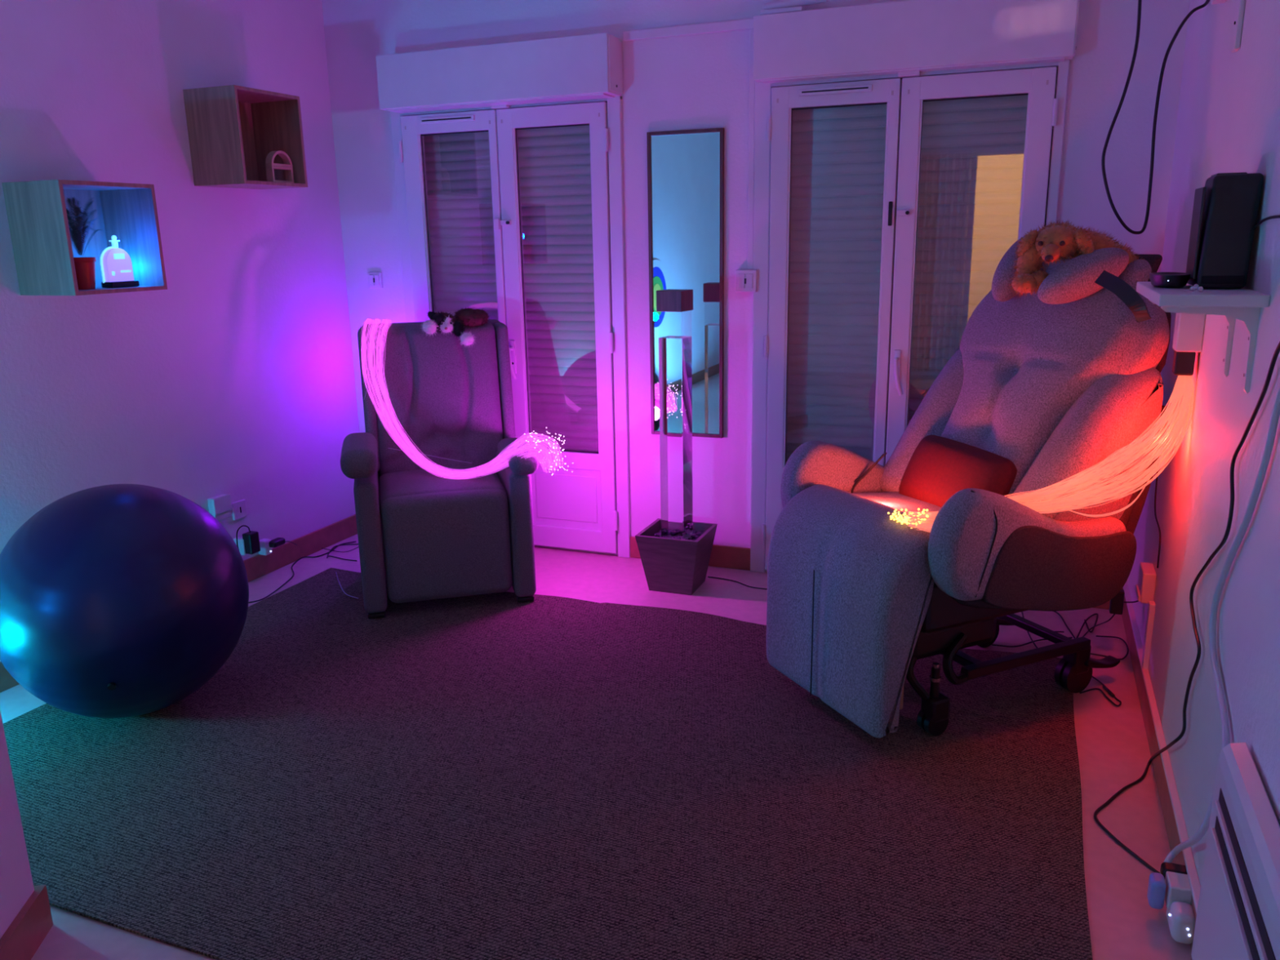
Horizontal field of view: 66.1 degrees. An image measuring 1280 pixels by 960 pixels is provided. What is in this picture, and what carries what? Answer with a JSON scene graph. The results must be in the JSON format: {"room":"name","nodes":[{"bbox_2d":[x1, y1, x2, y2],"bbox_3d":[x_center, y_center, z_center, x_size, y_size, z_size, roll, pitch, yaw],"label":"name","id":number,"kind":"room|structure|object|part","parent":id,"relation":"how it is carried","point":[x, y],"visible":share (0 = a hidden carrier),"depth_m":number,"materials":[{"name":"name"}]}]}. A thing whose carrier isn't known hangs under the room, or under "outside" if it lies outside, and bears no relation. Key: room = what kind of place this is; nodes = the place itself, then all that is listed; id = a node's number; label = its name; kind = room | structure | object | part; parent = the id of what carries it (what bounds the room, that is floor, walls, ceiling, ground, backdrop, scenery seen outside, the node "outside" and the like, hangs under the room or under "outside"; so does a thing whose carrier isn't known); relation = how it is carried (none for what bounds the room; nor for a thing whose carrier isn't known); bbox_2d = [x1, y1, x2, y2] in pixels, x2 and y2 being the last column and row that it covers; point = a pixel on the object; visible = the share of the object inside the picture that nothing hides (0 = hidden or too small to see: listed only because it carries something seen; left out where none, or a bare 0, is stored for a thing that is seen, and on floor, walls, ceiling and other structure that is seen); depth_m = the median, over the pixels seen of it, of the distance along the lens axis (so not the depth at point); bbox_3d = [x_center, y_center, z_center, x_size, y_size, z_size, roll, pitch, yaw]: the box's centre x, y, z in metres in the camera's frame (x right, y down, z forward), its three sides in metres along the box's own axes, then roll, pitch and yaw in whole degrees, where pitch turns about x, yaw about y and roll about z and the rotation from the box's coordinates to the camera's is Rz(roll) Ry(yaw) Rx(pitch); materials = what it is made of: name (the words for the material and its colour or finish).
{"room":"care facility","nodes":[
{"label":"care facility","id":0,"kind":"room"},
{"bbox_2d":[0,711,34,938],"bbox_3d":[-1.474,-0.253,1.652,0.120,2.950,0.750,-3,14,-8],"label":"wall partition","id":1,"kind":"structure","parent":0,"point":[16,884],"depth_m":2.25,"materials":[{"name":"paint"}]},
{"bbox_2d":[0,884,53,959],"bbox_3d":[-1.441,1.121,2.003,0.138,0.112,0.768,-3,14,-8],"label":"baseboard","id":2,"kind":"structure","parent":1,"relation":"attached to","point":[30,926],"depth_m":2.28,"materials":[{"name":"wood"}]},
{"bbox_2d":[73,257,96,289],"bbox_3d":[-2.069,-0.767,3.657,0.100,0.115,0.100,4,15,21],"label":"pot","id":3,"kind":"object","parent":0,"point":[85,267],"depth_m":3.63,"materials":[{"name":"red"}]},
{"bbox_2d":[0,0,359,661],"bbox_3d":[-2.929,-0.368,2.223,0.150,2.950,7.500,4,15,21],"label":"wall","id":4,"kind":"structure","parent":0,"point":[236,378],"depth_m":4.28,"materials":[{"name":"paint"}]},
{"bbox_2d":[1,179,167,295],"bbox_3d":[-2.077,-0.910,3.710,0.282,0.398,0.411,4,15,21],"label":"cube shelf","id":5,"kind":"object","parent":4,"relation":"attached to","point":[44,251],"visible":0.95,"depth_m":3.60,"materials":[{"name":"brown wood"}]},
{"bbox_3d":[-2.150,-0.864,3.531,0.282,0.398,0.015,4,15,21],"label":"panel","id":6,"kind":"part","parent":5,"relation":"part of","materials":[{"name":"brown wood"}]},
{"bbox_3d":[-2.203,-0.920,3.759,0.008,0.368,0.381,4,15,21],"label":"panel","id":7,"kind":"part","parent":5,"relation":"part of","materials":[{"name":"brown wood"}]},
{"bbox_2d":[65,195,106,289],"bbox_3d":[-2.055,-0.880,3.655,0.182,0.334,0.181,-10,17,-32],"label":"potted fern","id":8,"kind":"object","parent":5,"relation":"on","point":[85,267],"visible":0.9,"depth_m":3.62,"materials":[{"name":"green plant"}]},
{"bbox_3d":[-2.081,-1.096,3.664,0.282,0.015,0.381,4,15,21],"label":"panel","id":9,"kind":"part","parent":5,"relation":"part of","materials":[{"name":"brown wood"}]},
{"bbox_2d":[100,235,139,288],"bbox_3d":[-2.003,-0.838,3.772,0.060,0.194,0.124,4,15,21],"label":"lamp","id":10,"kind":"object","parent":5,"relation":"on","point":[116,265],"visible":1,"depth_m":3.75,"materials":[{"name":"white plastic"}]},
{"bbox_3d":[-2.074,-0.724,3.756,0.282,0.015,0.381,4,15,21],"label":"panel","id":11,"kind":"part","parent":5,"relation":"part of","materials":[{"name":"brown wood"}]},
{"bbox_3d":[-2.005,-0.955,3.888,0.282,0.398,0.015,4,15,21],"label":"panel","id":12,"kind":"part","parent":5,"relation":"part of","materials":[{"name":"brown wood"}]},
{"bbox_2d":[0,514,357,692],"bbox_3d":[-2.883,1.050,2.399,0.014,0.112,7.200,4,15,21],"label":"baseboard","id":13,"kind":"structure","parent":4,"relation":"attached to","point":[258,566],"depth_m":5.07,"materials":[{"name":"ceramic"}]},
{"bbox_2d":[207,493,231,520],"bbox_3d":[-1.951,0.128,4.575,0.042,0.113,0.106,4,15,21],"label":"socket cover","id":14,"kind":"object","parent":4,"relation":"attached to","point":[220,507],"visible":0.9,"depth_m":4.56,"materials":[{"name":"white plastic"}]},
{"bbox_3d":[-1.935,0.113,4.564,0.007,0.078,0.106,4,15,21],"label":"lid","id":15,"kind":"part","parent":14,"relation":"part of","materials":[{"name":"white plastic"}]},
{"bbox_2d":[231,499,247,520],"bbox_3d":[-1.915,0.142,4.709,0.015,0.085,0.085,4,15,21],"label":"wall socket","id":16,"kind":"object","parent":4,"relation":"attached to","point":[238,508],"visible":0.95,"depth_m":4.70,"materials":[{"name":"white plastic"}]},
{"bbox_2d":[233,536,247,555],"bbox_3d":[-1.904,0.316,4.708,0.062,0.080,0.040,4,15,21],"label":"plug","id":17,"kind":"object","parent":4,"relation":"attached to","point":[240,541],"visible":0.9,"depth_m":4.69,"materials":[{"name":"white plastic"}]},
{"bbox_2d":[235,524,260,554],"bbox_3d":[-1.869,0.283,4.670,0.050,0.148,0.121,4,15,21],"label":"power adapter","id":18,"kind":"object","parent":17,"relation":"attached to","point":[251,541],"visible":0.94,"depth_m":4.68,"materials":[{"name":"black plastic"}]},
{"bbox_2d":[182,84,307,189],"bbox_3d":[-1.757,-1.522,4.412,0.282,0.398,0.405,4,15,21],"label":"cube shelf","id":19,"kind":"object","parent":4,"relation":"attached to","point":[233,130],"visible":1,"depth_m":4.31,"materials":[{"name":"brown wood"}]},
{"bbox_3d":[-1.829,-1.477,4.236,0.282,0.398,0.015,4,15,21],"label":"panel","id":20,"kind":"part","parent":19,"relation":"part of","materials":[{"name":"brown wood"}]},
{"bbox_3d":[-1.883,-1.532,4.461,0.008,0.368,0.375,4,15,21],"label":"panel","id":21,"kind":"part","parent":19,"relation":"part of","materials":[{"name":"brown wood"}]},
{"bbox_3d":[-1.754,-1.336,4.458,0.282,0.015,0.375,4,15,21],"label":"panel","id":22,"kind":"part","parent":19,"relation":"part of","materials":[{"name":"brown wood"}]},
{"bbox_3d":[-1.760,-1.708,4.366,0.282,0.015,0.375,4,15,21],"label":"panel","id":23,"kind":"part","parent":19,"relation":"part of","materials":[{"name":"brown wood"}]},
{"bbox_3d":[-1.685,-1.567,4.588,0.282,0.398,0.015,4,15,21],"label":"panel","id":24,"kind":"part","parent":19,"relation":"part of","materials":[{"name":"brown wood"}]},
{"bbox_2d":[266,165,293,182],"bbox_3d":[-1.647,-1.396,4.506,0.036,0.072,0.136,4,15,21],"label":"block","id":25,"kind":"object","parent":19,"relation":"on","point":[269,169],"visible":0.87,"depth_m":4.48,"materials":[{"name":"brown wood"}]},
{"bbox_2d":[265,151,292,167],"bbox_3d":[-1.649,-1.465,4.489,0.036,0.068,0.136,4,15,21],"label":"block","id":26,"kind":"object","parent":25,"relation":"on","point":[270,157],"visible":0.98,"depth_m":4.47,"materials":[{"name":"brown wood"}]},
{"bbox_2d":[258,538,272,555],"bbox_3d":[-1.849,0.331,4.860,0.056,0.075,0.050,4,15,21],"label":"plug","id":27,"kind":"object","parent":4,"relation":"attached to","point":[265,549],"visible":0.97,"depth_m":4.84,"materials":[{"name":"white plastic"}]},
{"bbox_2d":[0,533,1192,959],"bbox_3d":[-1.476,1.553,0.704,4.328,0.100,10.150,4,15,21],"label":"floor","id":28,"kind":"structure","parent":0,"point":[1113,752],"depth_m":3.15,"materials":[{"name":"plastic"}]},
{"bbox_2d":[248,541,355,603],"bbox_3d":[-1.725,0.449,4.938,0.159,0.017,0.990,2,14,11],"label":"power cable","id":29,"kind":"object","parent":28,"relation":"on","point":[291,578],"visible":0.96,"depth_m":4.93,"materials":[{"name":"black plastic"}]},
{"bbox_2d":[268,537,358,552],"bbox_3d":[-1.723,0.324,5.112,0.182,0.171,0.536,9,17,34],"label":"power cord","id":30,"kind":"object","parent":28,"relation":"on","point":[278,541],"visible":0.98,"depth_m":4.88,"materials":[{"name":"black plastic"}]},
{"bbox_2d":[326,543,358,561],"bbox_3d":[-1.568,0.386,5.198,0.159,0.006,0.312,-4,14,-12],"label":"power cable","id":31,"kind":"object","parent":28,"relation":"on","point":[328,555],"visible":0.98,"depth_m":5.17,"materials":[{"name":"black plastic"}]},
{"bbox_2d":[3,567,1092,959],"bbox_3d":[-0.394,0.832,3.271,3.425,0.026,2.362,4,15,21],"label":"rug","id":32,"kind":"object","parent":28,"relation":"on","point":[488,776],"visible":0.87,"depth_m":2.85,"materials":[{"name":"grey carpet"}]},
{"bbox_2d":[0,484,248,718],"bbox_3d":[-1.784,0.411,3.408,0.800,0.796,0.800,-3,14,-8],"label":"exercise ball","id":33,"kind":"object","parent":32,"relation":"on","point":[117,601],"visible":1,"depth_m":3.12,"materials":[{"name":"blue plastic"}]},
{"bbox_2d":[340,319,538,618],"bbox_3d":[-0.949,-0.101,4.591,0.822,1.205,0.952,-5,14,-14],"label":"armchair","id":34,"kind":"object","parent":32,"relation":"on","point":[430,536],"visible":0.82,"depth_m":4.37,"materials":[{"name":"grey fabric"}]},
{"bbox_3d":[-1.236,0.218,4.519,0.098,0.580,0.720,-5,14,-14],"label":"panel","id":35,"kind":"part","parent":34,"relation":"part of","materials":[{"name":"grey fabric"}]},
{"bbox_3d":[-1.001,-0.374,4.877,0.700,0.800,0.264,-5,14,-14],"label":"frame","id":36,"kind":"part","parent":34,"relation":"part of","materials":[{"name":"grey fabric"}]},
{"bbox_3d":[-0.974,-0.378,4.745,0.600,0.740,0.347,-5,14,-14],"label":"backrest","id":37,"kind":"part","parent":34,"relation":"part of","materials":[{"name":"grey fabric"}]},
{"bbox_2d":[378,466,506,517],"bbox_3d":[-0.918,0.052,4.545,0.550,0.170,0.580,-5,14,-14],"label":"seat cushion","id":38,"kind":"object","parent":34,"relation":"on","point":[396,483],"depth_m":4.37,"materials":[{"name":"grey fabric"}]},
{"bbox_2d":[335,318,573,598],"bbox_3d":[-1.019,-0.102,4.556,0.762,1.247,1.451,-12,18,-37],"label":"lamp","id":39,"kind":"object","parent":34,"relation":"on","point":[428,465],"visible":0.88,"depth_m":4.45,"materials":[{"name":"glowing translucent optical fibres"},{"name":"black plastic"}]},
{"bbox_2d":[421,306,489,348],"bbox_3d":[-0.861,-0.725,4.671,0.235,0.195,0.357,5,15,22],"label":"plush toy","id":40,"kind":"object","parent":34,"relation":"on","point":[446,322],"visible":1,"depth_m":4.62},
{"bbox_3d":[-0.606,0.167,4.679,0.098,0.580,0.720,-5,14,-14],"label":"panel","id":41,"kind":"part","parent":34,"relation":"part of","materials":[{"name":"grey fabric"}]},
{"bbox_2d":[765,236,1170,737],"bbox_3d":[1.087,-0.021,3.368,1.167,1.584,0.918,-7,15,-24],"label":"armchair","id":42,"kind":"object","parent":32,"relation":"on","point":[1052,381],"visible":0.8,"depth_m":3.15,"materials":[{"name":"grey fabric"}]},
{"bbox_3d":[0.870,0.036,3.721,0.761,0.420,0.125,-7,15,-24],"label":"armrest","id":43,"kind":"part","parent":42,"relation":"part of","materials":[{"name":"grey fabric"}]},
{"bbox_2d":[853,492,941,522],"bbox_3d":[0.943,0.168,3.338,0.500,0.208,0.600,-7,15,-24],"label":"seat cushion","id":44,"kind":"object","parent":42,"relation":"on","point":[896,500],"depth_m":3.29,"materials":[{"name":"grey fabric"}]},
{"bbox_3d":[0.951,0.660,3.178,0.028,0.120,0.028,-7,15,-24],"label":"stem","id":45,"kind":"part","parent":42,"relation":"part of","materials":[{"name":"black plastic"}]},
{"bbox_2d":[898,435,1017,506],"bbox_3d":[1.086,0.007,3.391,0.208,0.264,0.442,-7,15,-24],"label":"cushion","id":46,"kind":"object","parent":42,"relation":"on","point":[939,468],"visible":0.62,"depth_m":3.33,"materials":[{"name":"red fabric"}]},
{"bbox_3d":[1.125,0.541,3.515,0.774,0.204,0.508,-7,15,-24],"label":"frame","id":47,"kind":"part","parent":42,"relation":"part of","materials":[{"name":"black metal"}]},
{"bbox_2d":[991,236,1022,302],"bbox_3d":[1.324,-0.745,3.457,0.222,0.228,0.114,-7,15,-24],"label":"pillow","id":48,"kind":"object","parent":42,"relation":"on","point":[1001,291],"depth_m":3.41,"materials":[{"name":"grey fabric"}]},
{"bbox_3d":[1.202,0.202,3.027,0.761,0.420,0.115,-7,15,-24],"label":"armrest","id":49,"kind":"part","parent":42,"relation":"part of","materials":[{"name":"grey fabric"}]},
{"bbox_2d":[887,312,1205,532],"bbox_3d":[1.199,-0.192,2.895,0.877,0.717,0.180,0,14,3],"label":"lamp","id":50,"kind":"object","parent":42,"relation":"on","point":[1188,331],"visible":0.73,"depth_m":2.92,"materials":[{"name":"white plastic"}]},
{"bbox_3d":[1.310,-0.266,3.411,0.588,0.848,0.815,-7,15,-24],"label":"backrest","id":51,"kind":"part","parent":42,"relation":"part of","materials":[{"name":"grey fabric"}]},
{"bbox_3d":[1.300,0.267,3.037,0.631,0.317,0.034,-7,15,-24],"label":"arm panel","id":52,"kind":"part","parent":42,"relation":"part of","materials":[{"name":"fabric"}]},
{"bbox_2d":[1008,219,1143,297],"bbox_3d":[1.439,-0.729,3.234,0.449,0.258,0.216,-1,14,1],"label":"plush dog","id":53,"kind":"object","parent":42,"relation":"on","point":[1058,242],"visible":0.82,"depth_m":3.19},
{"bbox_2d":[1037,247,1128,304],"bbox_3d":[1.428,-0.657,3.175,0.269,0.178,0.116,1,14,7],"label":"pillow","id":54,"kind":"object","parent":42,"relation":"on","point":[1077,281],"depth_m":3.14,"materials":[{"name":"grey fabric"}]},
{"bbox_2d":[635,288,767,595],"bbox_3d":[0.316,-0.156,4.420,0.622,1.370,0.310,4,15,21],"label":"floor lamp","id":55,"kind":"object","parent":28,"relation":"on","point":[675,550],"depth_m":4.45,"materials":[{"name":"clear plastic"}]},
{"bbox_3d":[0.482,0.490,4.637,0.379,0.006,0.036,8,17,34],"label":"power cord","id":56,"kind":"part","parent":55,"relation":"part of","materials":[{"name":"black plastic"}]},
{"bbox_2d":[1021,611,1038,648],"bbox_3d":[1.584,0.625,3.971,0.034,0.006,0.699,2,14,10],"label":"cable","id":57,"kind":"object","parent":28,"relation":"on","point":[1032,640],"visible":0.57,"depth_m":3.94,"materials":[{"name":"black plastic"}]},
{"bbox_2d":[991,636,1072,647],"bbox_3d":[1.563,0.645,3.906,0.346,0.006,0.041,-4,14,-11],"label":"cable","id":58,"kind":"object","parent":28,"relation":"on","point":[1068,637],"visible":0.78,"depth_m":3.89,"materials":[{"name":"black plastic"}]},
{"bbox_2d":[1053,611,1075,638],"bbox_3d":[1.738,0.590,4.127,0.170,0.006,0.376,-7,15,-24],"label":"cable","id":59,"kind":"object","parent":28,"relation":"on","point":[1066,625],"visible":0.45,"depth_m":4.08,"materials":[{"name":"black plastic"}]},
{"bbox_2d":[1075,613,1098,638],"bbox_3d":[1.848,0.605,4.059,0.050,0.006,0.341,7,16,31],"label":"cable","id":60,"kind":"object","parent":28,"relation":"on","point":[1085,620],"visible":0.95,"depth_m":4.08,"materials":[{"name":"black plastic"}]},
{"bbox_2d":[1079,675,1121,706],"bbox_3d":[1.612,0.744,3.506,0.113,0.011,0.259,-1,14,1],"label":"lead","id":61,"kind":"object","parent":28,"relation":"on","point":[1104,686],"visible":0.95,"depth_m":3.48,"materials":[{"name":"black plastic"}]},
{"bbox_2d":[1090,635,1128,660],"bbox_3d":[1.833,0.652,3.842,0.151,0.006,0.240,11,18,39],"label":"cable","id":62,"kind":"object","parent":28,"relation":"on","point":[1122,639],"visible":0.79,"depth_m":3.82,"materials":[{"name":"black plastic"}]},
{"bbox_2d":[1146,862,1195,943],"bbox_3d":[1.254,0.997,2.314,0.101,0.110,0.192,4,15,19],"label":"power strip","id":63,"kind":"object","parent":28,"relation":"on","point":[1172,885],"visible":0.89,"depth_m":2.29,"materials":[{"name":"white plastic"}]},
{"bbox_2d":[1093,342,1279,873],"bbox_3d":[1.280,0.279,2.388,0.190,1.477,1.108,4,15,21],"label":"cable","id":64,"kind":"object","parent":28,"relation":"on","point":[1276,353],"visible":0.97,"depth_m":2.48,"materials":[{"name":"black plastic"}]},
{"bbox_2d":[635,518,717,595],"bbox_3d":[0.174,0.364,4.605,0.300,0.275,0.300,4,15,21],"label":"planter","id":65,"kind":"object","parent":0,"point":[674,561],"depth_m":4.51,"materials":[{"name":"grey wood"}]},
{"bbox_2d":[321,0,1190,583],"bbox_3d":[0.291,-1.047,4.731,3.928,2.950,0.300,4,15,21],"label":"wall","id":66,"kind":"structure","parent":0,"point":[697,81],"depth_m":4.55,"materials":[{"name":"paint"}]},
{"bbox_2d":[367,271,382,288],"bbox_3d":[-1.412,-1.065,5.244,0.085,0.085,0.019,4,15,21],"label":"light switch","id":67,"kind":"object","parent":66,"relation":"attached to","point":[375,278],"visible":1,"depth_m":5.24,"materials":[{"name":"white plastic"}]},
{"bbox_2d":[375,32,622,113],"bbox_3d":[-0.678,-1.907,4.650,1.231,0.252,0.163,4,15,21],"label":"box","id":68,"kind":"object","parent":66,"relation":"attached to","point":[588,66],"visible":0.98,"depth_m":4.55,"materials":[{"name":"white plastic"}]},
{"bbox_2d":[390,96,631,557],"bbox_3d":[-0.650,-0.777,5.015,1.257,2.323,0.198,4,15,21],"label":"door","id":69,"kind":"structure","parent":66,"relation":"in","point":[515,214],"depth_m":4.97,"materials":[{"name":"white plastic"}]},
{"bbox_2d":[419,114,475,124],"bbox_3d":[-0.949,-1.771,4.837,0.310,0.027,0.014,4,15,21],"label":"vent","id":70,"kind":"object","parent":69,"relation":"attached to","point":[426,118],"depth_m":4.83,"materials":[{"name":"white plastic"}]},
{"bbox_3d":[-0.649,-0.606,4.982,0.043,0.193,0.073,-2,14,-5],"label":"handle","id":71,"kind":"part","parent":69,"relation":"part of","materials":[{"name":"white plastic"}]},
{"bbox_2d":[422,124,598,452],"bbox_3d":[-0.618,-0.807,5.091,1.197,2.303,0.023,4,15,21],"label":"roller shutter","id":72,"kind":"object","parent":66,"relation":"attached to","point":[554,162],"depth_m":5.01,"materials":[{"name":"grey plastic"}]},
{"bbox_2d":[646,127,724,438],"bbox_3d":[0.216,-0.898,4.619,0.365,1.408,0.020,4,15,21],"label":"wall mirror","id":73,"kind":"object","parent":66,"relation":"attached to","point":[686,167],"visible":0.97,"depth_m":4.58,"materials":[{"name":"brown mirror"}]},
{"bbox_2d":[622,18,753,41],"bbox_3d":[0.213,-1.985,4.345,0.616,0.040,0.022,4,15,21],"label":"trim","id":74,"kind":"structure","parent":66,"relation":"attached to","point":[746,24],"depth_m":4.33,"materials":[{"name":"white plastic"}]},
{"bbox_2d":[735,269,757,292],"bbox_3d":[0.487,-0.908,4.491,0.100,0.100,0.052,4,15,21],"label":"switch","id":75,"kind":"object","parent":66,"relation":"attached to","point":[746,280],"visible":1,"depth_m":4.47,"materials":[{"name":"white plastic"}]},
{"bbox_2d":[746,28,755,269],"bbox_3d":[0.496,-1.450,4.367,0.028,1.020,0.020,4,15,21],"label":"trim","id":76,"kind":"structure","parent":66,"relation":"attached to","point":[751,82],"depth_m":4.36,"materials":[{"name":"white plastic"}]},
{"bbox_2d":[630,536,1123,609],"bbox_3d":[0.258,0.367,4.930,3.928,0.112,0.014,4,15,21],"label":"baseboard","id":77,"kind":"structure","parent":66,"relation":"attached to","point":[722,556],"depth_m":4.85,"materials":[{"name":"wood"}]},
{"bbox_2d":[785,94,1028,464],"bbox_3d":[1.143,-0.669,4.407,1.199,2.303,0.023,4,15,21],"label":"roller shutter","id":78,"kind":"object","parent":66,"relation":"attached to","point":[971,158],"depth_m":4.34,"materials":[{"name":"grey plastic"}]},
{"bbox_2d":[750,59,1069,572],"bbox_3d":[1.111,-0.640,4.331,1.259,2.323,0.198,4,15,21],"label":"door","id":79,"kind":"structure","parent":66,"relation":"in","point":[887,208],"depth_m":4.30,"materials":[{"name":"white plastic"}]},
{"bbox_2d":[798,84,872,96],"bbox_3d":[0.821,-1.641,4.147,0.310,0.027,0.014,4,15,21],"label":"vent","id":80,"kind":"object","parent":79,"relation":"attached to","point":[814,90],"depth_m":4.14,"materials":[{"name":"white plastic"}]},
{"bbox_3d":[1.122,-0.468,4.295,0.043,0.193,0.073,-2,14,-5],"label":"handle","id":81,"kind":"part","parent":79,"relation":"part of","materials":[{"name":"white plastic"}]},
{"bbox_2d":[752,0,1079,83],"bbox_3d":[1.087,-1.794,3.992,1.266,0.261,0.103,4,15,21],"label":"box","id":82,"kind":"object","parent":66,"relation":"attached to","point":[891,37],"visible":0.99,"depth_m":3.94,"materials":[{"name":"white plastic"}]},
{"bbox_2d":[760,0,826,14],"bbox_3d":[0.644,-1.990,4.124,0.271,0.066,0.080,4,15,21],"label":"track","id":83,"kind":"object","parent":82,"relation":"on","point":[783,6],"visible":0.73,"depth_m":4.11,"materials":[{"name":"white plastic"}]},
{"bbox_2d":[1127,0,1279,886],"bbox_3d":[0.862,-0.072,0.750,0.150,2.950,7.500,4,15,21],"label":"wall","id":84,"kind":"structure","parent":0,"point":[1228,116],"depth_m":2.43,"materials":[{"name":"paint"}]},
{"bbox_2d":[1135,562,1156,604],"bbox_3d":[1.766,0.359,3.438,0.048,0.110,0.130,4,15,21],"label":"double socket","id":85,"kind":"object","parent":84,"relation":"attached to","point":[1145,588],"visible":0.94,"depth_m":3.39,"materials":[{"name":"white plastic"}]},
{"bbox_2d":[1082,589,1138,636],"bbox_3d":[1.783,0.496,3.727,0.083,0.380,0.522,0,14,4],"label":"power adapter","id":86,"kind":"object","parent":85,"relation":"attached to","point":[1116,604],"visible":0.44,"depth_m":3.64,"materials":[{"name":"black plastic"}]},
{"bbox_2d":[1141,600,1155,669],"bbox_3d":[1.746,0.533,3.380,0.018,0.240,0.040,4,15,21],"label":"trim","id":87,"kind":"structure","parent":84,"relation":"attached to","point":[1151,607],"depth_m":3.36,"materials":[{"name":"white plastic"}]},
{"bbox_2d":[1101,0,1209,234],"bbox_3d":[1.692,-1.272,3.239,0.275,0.900,0.188,4,15,21],"label":"hanging cable","id":88,"kind":"object","parent":84,"relation":"hanging from","point":[1139,15],"visible":1,"depth_m":3.33,"materials":[{"name":"black plastic"}]},
{"bbox_2d":[1121,595,1196,951],"bbox_3d":[0.755,1.333,0.986,0.016,0.112,7.200,4,15,21],"label":"baseboard","id":89,"kind":"structure","parent":84,"relation":"attached to","point":[1163,792],"depth_m":3.00,"materials":[{"name":"wood"}]},
{"bbox_2d":[1122,582,1200,913],"bbox_3d":[0.752,1.273,0.972,0.020,0.012,7.200,4,15,21],"label":"trim","id":90,"kind":"structure","parent":84,"relation":"attached to","point":[1191,869],"depth_m":2.77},
{"bbox_2d":[1154,375,1177,568],"bbox_3d":[1.738,-0.090,3.247,0.011,0.750,0.456,5,15,22],"label":"lead","id":91,"kind":"object","parent":84,"relation":"attached to","point":[1156,485],"visible":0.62,"depth_m":3.32,"materials":[{"name":"black"}]},
{"bbox_2d":[1136,281,1270,393],"bbox_3d":[1.315,-0.349,2.354,0.205,0.220,0.570,4,15,21],"label":"wall shelf","id":92,"kind":"object","parent":84,"relation":"attached to","point":[1244,304],"visible":0.95,"depth_m":2.14,"materials":[{"name":"white wood"}]},
{"bbox_2d":[1149,271,1190,288],"bbox_3d":[1.267,-0.479,2.357,0.088,0.031,0.176,4,15,21],"label":"media box","id":93,"kind":"object","parent":92,"relation":"on","point":[1160,279],"visible":0.99,"depth_m":2.30,"materials":[{"name":"black plastic"}]},
{"bbox_2d":[1189,285,1195,291],"bbox_3d":[1.216,-0.421,2.165,0.012,0.012,0.012,4,15,21],"label":"bead","id":94,"kind":"object","parent":92,"relation":"on","point":[1193,288],"visible":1,"depth_m":2.16,"materials":[{"name":"white plastic"}]},
{"bbox_2d":[1197,286,1203,292],"bbox_3d":[1.220,-0.415,2.143,0.012,0.012,0.012,4,15,21],"label":"bead","id":95,"kind":"object","parent":92,"relation":"on","point":[1200,289],"visible":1,"depth_m":2.14,"materials":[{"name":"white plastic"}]},
{"bbox_2d":[1186,172,1279,288],"bbox_3d":[1.273,-0.530,2.096,0.116,0.253,0.619,4,15,21],"label":"loudspeaker","id":96,"kind":"object","parent":92,"relation":"on","point":[1224,224],"visible":0.95,"depth_m":2.21,"materials":[{"name":"black plastic"}]},
{"bbox_3d":[1.294,-0.574,2.294,0.007,0.205,0.130,4,15,21],"label":"trim","id":97,"kind":"part","parent":96,"relation":"part of","materials":[{"name":"grey plastic"}]},
{"bbox_3d":[1.339,-0.694,2.240,0.060,0.006,0.090,4,15,21],"label":"button panel","id":98,"kind":"part","parent":96,"relation":"part of","materials":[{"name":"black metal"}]},
{"bbox_2d":[1210,0,1226,4],"bbox_3d":[1.666,-1.422,2.814,0.040,0.090,0.130,4,15,21],"label":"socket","id":99,"kind":"object","parent":84,"relation":"attached to","point":[1212,2],"visible":1,"depth_m":2.85,"materials":[{"name":"white plastic"}]},
{"bbox_2d":[1160,382,1279,873],"bbox_3d":[1.235,0.358,2.110,0.068,1.352,0.459,4,15,21],"label":"cable","id":100,"kind":"object","parent":84,"relation":"attached to","point":[1275,413],"visible":0.83,"depth_m":2.10,"materials":[{"name":"white plastic"}]},
{"bbox_2d":[1191,742,1279,959],"bbox_3d":[0.979,0.868,1.530,0.060,0.506,1.000,4,15,21],"label":"radiator","id":101,"kind":"object","parent":84,"relation":"attached to","point":[1237,917],"visible":1,"depth_m":1.74,"materials":[{"name":"painted metal"},{"name":"plastic"}]},
{"bbox_2d":[1231,0,1245,53],"bbox_3d":[1.578,-1.256,2.587,0.017,0.240,0.060,4,15,21],"label":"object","id":102,"kind":"object","parent":84,"relation":"attached to","point":[1240,5],"visible":1,"depth_m":2.58,"materials":[{"name":"white plastic"}]}
]}

